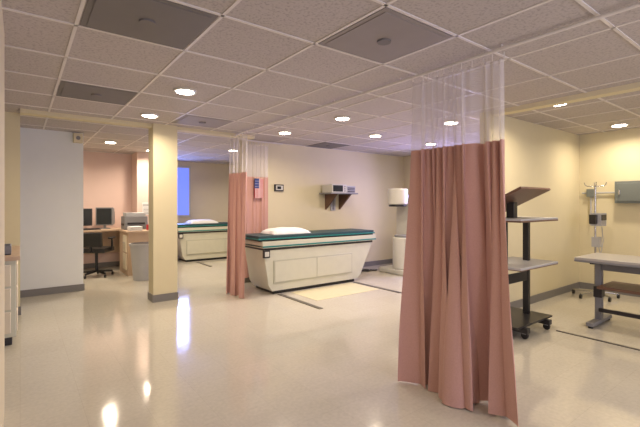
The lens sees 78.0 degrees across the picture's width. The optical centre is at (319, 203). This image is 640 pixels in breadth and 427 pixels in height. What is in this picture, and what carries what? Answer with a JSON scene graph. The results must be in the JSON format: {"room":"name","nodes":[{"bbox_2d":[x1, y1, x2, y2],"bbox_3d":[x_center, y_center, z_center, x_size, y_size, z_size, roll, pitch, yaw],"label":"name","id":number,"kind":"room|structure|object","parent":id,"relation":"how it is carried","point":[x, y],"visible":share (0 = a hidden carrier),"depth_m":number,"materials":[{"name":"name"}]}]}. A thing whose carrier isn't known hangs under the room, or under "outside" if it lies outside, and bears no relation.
{"room":"hospital room","nodes":[
{"label":"hospital room","id":0,"kind":"room"},
{"bbox_2d":[0,0,4,426],"bbox_3d":[-1.834,0.120,2.217,0.080,2.420,0.750,0,0,-37],"label":"wall","id":1,"kind":"structure","parent":0,"point":[2,35],"depth_m":2.25,"materials":[{"name":"beige paint"}]},
{"bbox_2d":[5,112,19,306],"bbox_3d":[-3.734,0.120,4.761,0.190,2.420,0.200,0,0,-37],"label":"wall column","id":2,"kind":"structure","parent":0,"point":[12,120],"depth_m":4.70,"materials":[{"name":"beige paint"}]},
{"bbox_2d":[20,127,82,289],"bbox_3d":[-4.636,0.120,5.426,2.375,2.420,0.150,0,0,-37],"label":"wall","id":3,"kind":"structure","parent":0,"point":[51,164],"depth_m":5.83,"materials":[{"name":"white paint"}]},
{"bbox_2d":[20,284,82,297],"bbox_3d":[-4.587,1.280,5.360,2.375,0.100,0.015,0,0,-37],"label":"baseboard","id":4,"kind":"structure","parent":3,"relation":"attached to","point":[79,287],"depth_m":5.82,"materials":[{"name":"grey rubber"}]},
{"bbox_2d":[73,133,82,142],"bbox_3d":[-3.679,-1.000,6.004,0.120,0.140,0.083,0,0,-37],"label":"box","id":5,"kind":"object","parent":3,"relation":"attached to","point":[77,137],"depth_m":5.97,"materials":[{"name":"beige plastic"}]},
{"bbox_2d":[83,151,131,263],"bbox_3d":[-5.786,0.120,7.912,3.550,2.420,0.800,0,0,-37],"label":"wall","id":6,"kind":"structure","parent":0,"point":[107,177],"depth_m":8.38,"materials":[{"name":"pink paint"}]},
{"bbox_2d":[83,261,119,268],"bbox_3d":[-5.539,1.280,7.587,3.550,0.100,0.015,0,0,-37],"label":"baseboard","id":7,"kind":"structure","parent":6,"relation":"attached to","point":[115,263],"depth_m":8.31,"materials":[{"name":"grey rubber"}]},
{"bbox_2d":[132,152,148,224],"bbox_3d":[-3.982,0.120,8.967,0.600,2.420,1.300,0,0,-37],"label":"wall pier","id":8,"kind":"object","parent":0,"point":[140,160],"depth_m":8.36,"materials":[{"name":"beige paint"}]},
{"bbox_2d":[142,203,148,214],"bbox_3d":[-3.645,0.100,8.400,0.250,0.260,0.011,0,0,-37],"label":"notice sheet","id":9,"kind":"object","parent":8,"relation":"attached to","point":[145,206],"depth_m":8.36,"materials":[{"name":"white paper"}]},
{"bbox_2d":[149,123,176,294],"bbox_3d":[-2.195,0.120,5.521,0.320,2.420,0.250,0,0,-37],"label":"wall column","id":10,"kind":"structure","parent":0,"point":[162,137],"depth_m":5.40,"materials":[{"name":"beige paint"}]},
{"bbox_2d":[148,292,177,302],"bbox_3d":[-2.195,1.280,5.521,0.340,0.100,0.270,0,0,-37],"label":"baseboard","id":11,"kind":"structure","parent":10,"relation":"attached to","point":[168,296],"depth_m":5.41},
{"bbox_2d":[177,161,238,222],"bbox_3d":[-4.027,0.120,9.812,8.850,2.420,0.100,0,0,-37],"label":"wall","id":12,"kind":"structure","parent":0,"point":[209,181],"depth_m":10.54,"materials":[{"name":"beige paint"}]},
{"bbox_2d":[177,166,190,216],"bbox_3d":[-3.660,-0.320,10.006,0.770,1.300,0.034,0,0,-37],"label":"window","id":13,"kind":"structure","parent":12,"relation":"in","point":[183,172],"depth_m":10.11,"materials":[{"name":"blue glass"}]},
{"bbox_2d":[1,0,639,164],"bbox_3d":[-0.127,-1.140,4.674,8.850,0.100,13.000,0,0,-37],"label":"ceiling","id":14,"kind":"structure","parent":0,"point":[310,20],"depth_m":3.18,"materials":[{"name":"tile"}]},
{"bbox_2d":[20,108,151,128],"bbox_3d":[-2.892,-1.067,4.992,1.430,0.045,0.150,0,0,-37],"label":"trim header","id":15,"kind":"object","parent":14,"relation":"attached to","point":[28,112],"visible":1,"depth_m":4.89,"materials":[{"name":"yellow paint"}]},
{"bbox_2d":[56,80,137,104],"bbox_3d":[-2.211,-1.079,3.905,0.624,0.022,0.619,0,0,-37],"label":"ceiling vent","id":16,"kind":"object","parent":14,"relation":"attached to","point":[67,89],"depth_m":3.86,"materials":[{"name":"grey metal"}]},
{"bbox_2d":[104,141,116,143],"bbox_3d":[-3.664,-1.079,6.911,0.210,0.021,0.210,0,0,-37],"label":"recessed light","id":17,"kind":"object","parent":14,"relation":"in","point":[110,142],"visible":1,"depth_m":6.87,"materials":[{"name":"white plastic"}]},
{"bbox_2d":[80,0,217,49],"bbox_3d":[-1.023,-1.079,2.340,0.624,0.022,0.619,0,0,-37],"label":"ceiling vent","id":18,"kind":"object","parent":14,"relation":"attached to","point":[163,22],"depth_m":2.31,"materials":[{"name":"grey metal"}]},
{"bbox_2d":[140,113,158,117],"bbox_3d":[-2.080,-1.079,4.824,0.210,0.021,0.210,0,0,-37],"label":"recessed light","id":19,"kind":"object","parent":14,"relation":"in","point":[148,115],"visible":1,"depth_m":4.78,"materials":[{"name":"white plastic"}]},
{"bbox_2d":[173,87,196,94],"bbox_3d":[-1.294,-1.079,3.789,0.210,0.021,0.210,0,0,-37],"label":"recessed light","id":20,"kind":"object","parent":14,"relation":"in","point":[179,90],"visible":1,"depth_m":3.75,"materials":[{"name":"white plastic"}]},
{"bbox_2d":[171,114,232,127],"bbox_3d":[-1.556,-1.079,5.225,0.624,0.022,0.619,0,0,-37],"label":"ceiling vent","id":21,"kind":"object","parent":14,"relation":"attached to","point":[192,120],"depth_m":5.17,"materials":[{"name":"grey metal"}]},
{"bbox_2d":[177,127,254,139],"bbox_3d":[-1.578,-1.067,5.990,1.230,0.045,0.150,0,0,-37],"label":"ceiling beam","id":22,"kind":"object","parent":14,"relation":"attached to","point":[179,129],"visible":0.79,"depth_m":5.90,"materials":[{"name":"yellow paint"}]},
{"bbox_2d":[278,131,291,134],"bbox_3d":[-0.535,-1.079,5.997,0.210,0.021,0.210,0,0,-37],"label":"recessed light","id":23,"kind":"object","parent":14,"relation":"in","point":[279,132],"visible":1,"depth_m":5.93,"materials":[{"name":"white plastic"}]},
{"bbox_2d":[2,0,639,163],"bbox_3d":[-0.127,-1.087,4.674,8.650,0.007,12.800,0,0,-37],"label":"grid","id":24,"kind":"object","parent":14,"relation":"attached to","point":[75,25],"visible":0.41,"depth_m":3.31,"materials":[{"name":"white metal"}]},
{"bbox_2d":[307,142,349,148],"bbox_3d":[0.151,-1.079,7.343,0.624,0.022,0.619,0,0,-37],"label":"ceiling vent","id":25,"kind":"object","parent":14,"relation":"attached to","point":[328,145],"depth_m":7.29,"materials":[{"name":"grey metal"}]},
{"bbox_2d":[334,116,350,120],"bbox_3d":[0.283,-1.079,4.986,0.210,0.021,0.210,0,0,-37],"label":"recessed light","id":26,"kind":"object","parent":14,"relation":"in","point":[340,118],"visible":1,"depth_m":4.94,"materials":[{"name":"white plastic"}]},
{"bbox_2d":[369,134,381,136],"bbox_3d":[0.878,-1.079,6.253,0.210,0.021,0.210,0,0,-37],"label":"recessed light","id":27,"kind":"object","parent":14,"relation":"in","point":[370,135],"visible":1,"depth_m":6.19,"materials":[{"name":"white plastic"}]},
{"bbox_2d":[318,7,452,63],"bbox_3d":[0.424,-1.079,2.616,0.624,0.022,0.619,0,0,-37],"label":"ceiling vent","id":28,"kind":"object","parent":14,"relation":"attached to","point":[387,34],"depth_m":2.56,"materials":[{"name":"grey metal"}]},
{"bbox_2d":[235,2,639,144],"bbox_3d":[0.656,-1.069,3.354,0.999,0.042,7.697,0,0,-27],"label":"track","id":29,"kind":"object","parent":14,"relation":"attached to","point":[635,5],"visible":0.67,"depth_m":2.84,"materials":[{"name":"white metal"}]},
{"bbox_2d":[226,132,246,297],"bbox_3d":[-1.216,0.139,5.758,0.162,2.374,0.598,0,0,-40],"label":"privacy curtain","id":30,"kind":"object","parent":29,"relation":"hanging from","point":[235,273],"visible":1,"depth_m":5.79,"materials":[{"name":"pink fabric"}]},
{"bbox_2d":[245,141,267,277],"bbox_3d":[-1.075,0.091,6.704,0.459,2.278,0.060,0,0,-37],"label":"privacy curtain","id":31,"kind":"object","parent":29,"relation":"hanging from","point":[256,208],"visible":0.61,"depth_m":6.70,"materials":[{"name":"pink fabric"}]},
{"bbox_2d":[254,178,263,197],"bbox_3d":[-1.033,-0.271,6.670,0.200,0.342,0.014,0,0,-37],"label":"flag","id":32,"kind":"object","parent":31,"relation":"hanging from","point":[258,182],"visible":1,"depth_m":6.66,"materials":[{"name":"fabric"}]},
{"bbox_2d":[398,52,518,426],"bbox_3d":[0.959,0.139,2.792,0.439,2.374,1.015,0,0,-37],"label":"privacy curtain","id":33,"kind":"object","parent":29,"relation":"hanging from","point":[456,338],"visible":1,"depth_m":2.80,"materials":[{"name":"pink fabric"}]},
{"bbox_2d":[610,123,628,126],"bbox_3d":[4.103,-1.079,5.412,0.210,0.021,0.210,0,0,-37],"label":"recessed light","id":34,"kind":"object","parent":14,"relation":"in","point":[617,124],"visible":1,"depth_m":5.38,"materials":[{"name":"white plastic"}]},
{"bbox_2d":[239,140,402,261],"bbox_3d":[0.270,0.120,7.939,4.070,2.420,0.120,0,0,-37],"label":"wall","id":35,"kind":"structure","parent":0,"point":[302,171],"depth_m":7.80,"materials":[{"name":"beige paint"}]},
{"bbox_2d":[274,184,283,190],"bbox_3d":[-0.732,-0.290,7.068,0.180,0.120,0.051,0,0,-37],"label":"display","id":36,"kind":"object","parent":35,"relation":"attached to","point":[277,187],"visible":1,"depth_m":7.04,"materials":[{"name":"white plastic"}]},
{"bbox_2d":[244,259,392,282],"bbox_3d":[0.305,1.280,7.880,4.055,0.100,0.015,0,0,-37],"label":"baseboard","id":37,"kind":"structure","parent":35,"relation":"attached to","point":[386,261],"depth_m":8.55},
{"bbox_2d":[319,184,357,210],"bbox_3d":[0.363,-0.120,7.692,0.680,0.500,0.385,0,0,-37],"label":"shelf","id":38,"kind":"object","parent":35,"relation":"attached to","point":[331,191],"visible":1,"depth_m":7.62,"materials":[{"name":"grey plastic"}]},
{"bbox_2d":[3,257,639,426],"bbox_3d":[-0.127,1.380,4.674,8.850,0.100,13.000,0,0,-37],"label":"floor","id":39,"kind":"structure","parent":0,"point":[104,354],"depth_m":3.31,"materials":[{"name":"tile"}]},
{"bbox_2d":[5,245,19,345],"bbox_3d":[-3.444,0.910,4.007,0.640,0.840,1.212,0,0,-37],"label":"cabinet","id":40,"kind":"object","parent":39,"relation":"on","point":[11,261],"depth_m":3.71,"materials":[{"name":"grey metal"}]},
{"bbox_2d":[5,244,10,254],"bbox_3d":[-3.168,0.445,3.810,0.300,0.090,0.240,0,0,-37],"label":"bin","id":41,"kind":"object","parent":40,"relation":"on","point":[7,246],"visible":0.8,"depth_m":3.79,"materials":[{"name":"grey plastic"}]},
{"bbox_2d":[83,233,115,278],"bbox_3d":[-4.114,0.919,7.270,0.580,0.821,0.579,0,0,-6],"label":"office chair","id":42,"kind":"object","parent":39,"relation":"on","point":[92,242],"visible":0.77,"depth_m":7.05,"materials":[{"name":"black plastic"}]},
{"bbox_2d":[83,227,148,275],"bbox_3d":[-4.300,0.915,7.583,1.920,0.830,1.480,0,0,-37],"label":"desk","id":43,"kind":"object","parent":39,"relation":"on","point":[122,240],"visible":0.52,"depth_m":7.51,"materials":[{"name":"laminate"}]},
{"bbox_2d":[83,209,91,225],"bbox_3d":[-4.665,0.295,7.733,0.200,0.410,0.360,0,0,41],"label":"computer monitor","id":44,"kind":"object","parent":43,"relation":"on","point":[87,213],"visible":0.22,"depth_m":7.78,"materials":[{"name":"black plastic"}]},
{"bbox_2d":[83,228,100,229],"bbox_3d":[-4.466,0.486,7.620,0.400,0.028,0.130,0,0,-37],"label":"keyboard","id":45,"kind":"object","parent":43,"relation":"on","point":[83,228],"visible":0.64,"depth_m":7.61,"materials":[{"name":"black plastic"}]},
{"bbox_2d":[96,207,114,228],"bbox_3d":[-4.361,0.285,8.074,0.320,0.430,0.400,0,0,-9],"label":"computer monitor","id":46,"kind":"object","parent":43,"relation":"on","point":[105,216],"visible":0.93,"depth_m":7.94,"materials":[{"name":"grey plastic"}]},
{"bbox_2d":[121,212,147,229],"bbox_3d":[-3.676,0.335,7.831,0.426,0.330,0.400,0,0,-37],"label":"printer","id":47,"kind":"object","parent":43,"relation":"on","point":[129,218],"visible":0.88,"depth_m":7.73,"materials":[{"name":"grey plastic"}]},
{"bbox_2d":[127,226,142,230],"bbox_3d":[-3.520,0.464,7.504,0.226,0.072,0.250,0,0,-37],"label":"stack","id":48,"kind":"object","parent":43,"relation":"on","point":[129,228],"visible":0.99,"depth_m":7.42,"materials":[{"name":"white paper"}]},
{"bbox_2d":[129,242,148,280],"bbox_3d":[-3.134,1.008,6.974,0.430,0.645,0.430,0,0,-37],"label":"waste bin","id":49,"kind":"object","parent":39,"relation":"on","point":[139,250],"visible":0.73,"depth_m":6.82,"materials":[{"name":"grey plastic"}]},
{"bbox_2d":[177,222,227,261],"bbox_3d":[-2.383,0.897,9.899,2.635,0.865,0.679,0,0,-37],"label":"table","id":50,"kind":"object","parent":39,"relation":"on","point":[206,241],"visible":0.49,"depth_m":9.25,"materials":[{"name":"beige plastic"}]},
{"bbox_2d":[186,219,217,223],"bbox_3d":[-2.853,0.416,9.548,0.680,0.092,0.440,0,0,-37],"label":"pillow","id":51,"kind":"object","parent":50,"relation":"on","point":[198,221],"visible":0.97,"depth_m":9.38,"materials":[{"name":"white fabric"}]},
{"bbox_2d":[277,294,322,308],"bbox_3d":[-0.293,1.327,5.414,0.060,0.006,1.020,0,0,-37],"label":"floor strip","id":52,"kind":"object","parent":39,"relation":"on","point":[283,295],"visible":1,"depth_m":5.36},
{"bbox_2d":[245,228,375,293],"bbox_3d":[-0.131,0.897,6.586,2.335,0.865,0.679,0,0,-37],"label":"table","id":53,"kind":"object","parent":39,"relation":"on","point":[282,263],"visible":0.86,"depth_m":6.15,"materials":[{"name":"beige plastic"}]},
{"bbox_2d":[261,227,310,234],"bbox_3d":[-0.546,0.416,6.277,0.680,0.092,0.440,0,0,-37],"label":"pillow","id":54,"kind":"object","parent":53,"relation":"on","point":[279,230],"visible":1,"depth_m":6.12,"materials":[{"name":"white fabric"}]},
{"bbox_2d":[292,283,377,300],"bbox_3d":[0.240,1.329,6.051,1.200,0.003,0.650,0,0,-37],"label":"floor mat","id":55,"kind":"object","parent":39,"relation":"on","point":[333,291],"depth_m":5.99,"materials":[{"name":"yellow rubber"}]},
{"bbox_2d":[354,282,401,292],"bbox_3d":[0.893,1.327,6.315,0.060,0.006,1.020,0,0,-37],"label":"floor strip","id":56,"kind":"object","parent":39,"relation":"on","point":[354,282],"visible":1,"depth_m":6.26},
{"bbox_2d":[379,188,408,275],"bbox_3d":[1.653,0.520,7.689,0.830,1.620,0.750,0,0,-37],"label":"machine","id":57,"kind":"object","parent":39,"relation":"on","point":[398,198],"visible":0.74,"depth_m":7.43,"materials":[{"name":"white plastic"}]},
{"bbox_2d":[505,186,557,338],"bbox_3d":[2.074,0.581,4.231,0.820,1.499,0.556,0,0,-37],"label":"cart","id":58,"kind":"object","parent":39,"relation":"on","point":[521,319],"visible":0.54,"depth_m":4.15,"materials":[{"name":"grey metal"}]},
{"bbox_2d":[572,182,619,301],"bbox_3d":[3.921,0.509,5.670,0.592,1.641,0.533,0,0,-37],"label":"stand","id":59,"kind":"object","parent":39,"relation":"on","point":[595,219],"visible":0.77,"depth_m":5.59,"materials":[{"name":"metal"}]},
{"bbox_2d":[556,330,639,350],"bbox_3d":[3.179,1.327,3.229,0.030,0.006,2.300,0,0,-37],"label":"floor strip","id":60,"kind":"object","parent":39,"relation":"on","point":[556,330],"visible":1,"depth_m":3.83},
{"bbox_2d":[574,253,639,328],"bbox_3d":[3.478,0.953,3.895,0.650,0.755,1.506,0,0,-37],"label":"table","id":61,"kind":"object","parent":39,"relation":"on","point":[630,264],"visible":1,"depth_m":4.24,"materials":[{"name":"grey metal"}]},
{"bbox_2d":[403,128,639,283],"bbox_3d":[3.358,0.120,7.319,0.100,2.420,12.800,0,0,-37],"label":"wall","id":62,"kind":"structure","parent":0,"point":[609,157],"depth_m":5.93,"materials":[{"name":"beige paint"}]},
{"bbox_2d":[580,282,639,296],"bbox_3d":[5.644,1.280,4.212,0.015,0.100,5.085,0,0,-37],"label":"baseboard","id":63,"kind":"structure","parent":62,"relation":"attached to","point":[583,285],"depth_m":6.11,"materials":[{"name":"grey rubber"}]},
{"bbox_2d":[582,181,639,224],"bbox_3d":[4.340,0.000,5.824,0.135,0.660,0.870,0,0,-37],"label":"electrical panel","id":64,"kind":"object","parent":62,"relation":"attached to","point":[625,191],"visible":0.93,"depth_m":5.68,"materials":[{"name":"metal"}]},
{"bbox_2d":[480,112,578,301],"bbox_3d":[3.012,0.120,5.500,2.650,2.420,0.120,0,0,-37],"label":"wall","id":65,"kind":"structure","parent":0,"point":[536,155],"depth_m":5.52,"materials":[{"name":"beige paint"}]},
{"bbox_2d":[510,282,579,307],"bbox_3d":[3.053,1.280,5.447,2.650,0.100,0.015,0,0,-37],"label":"baseboard","id":66,"kind":"structure","parent":65,"relation":"attached to","point":[558,291],"depth_m":5.54,"materials":[{"name":"grey rubber"}]},
{"bbox_2d":[489,82,639,116],"bbox_3d":[3.583,-1.065,2.657,0.120,0.050,5.100,0,0,-37],"label":"trim header","id":67,"kind":"object","parent":65,"relation":"attached to","point":[632,87],"visible":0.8,"depth_m":3.97,"materials":[{"name":"yellow paint"}]}
]}

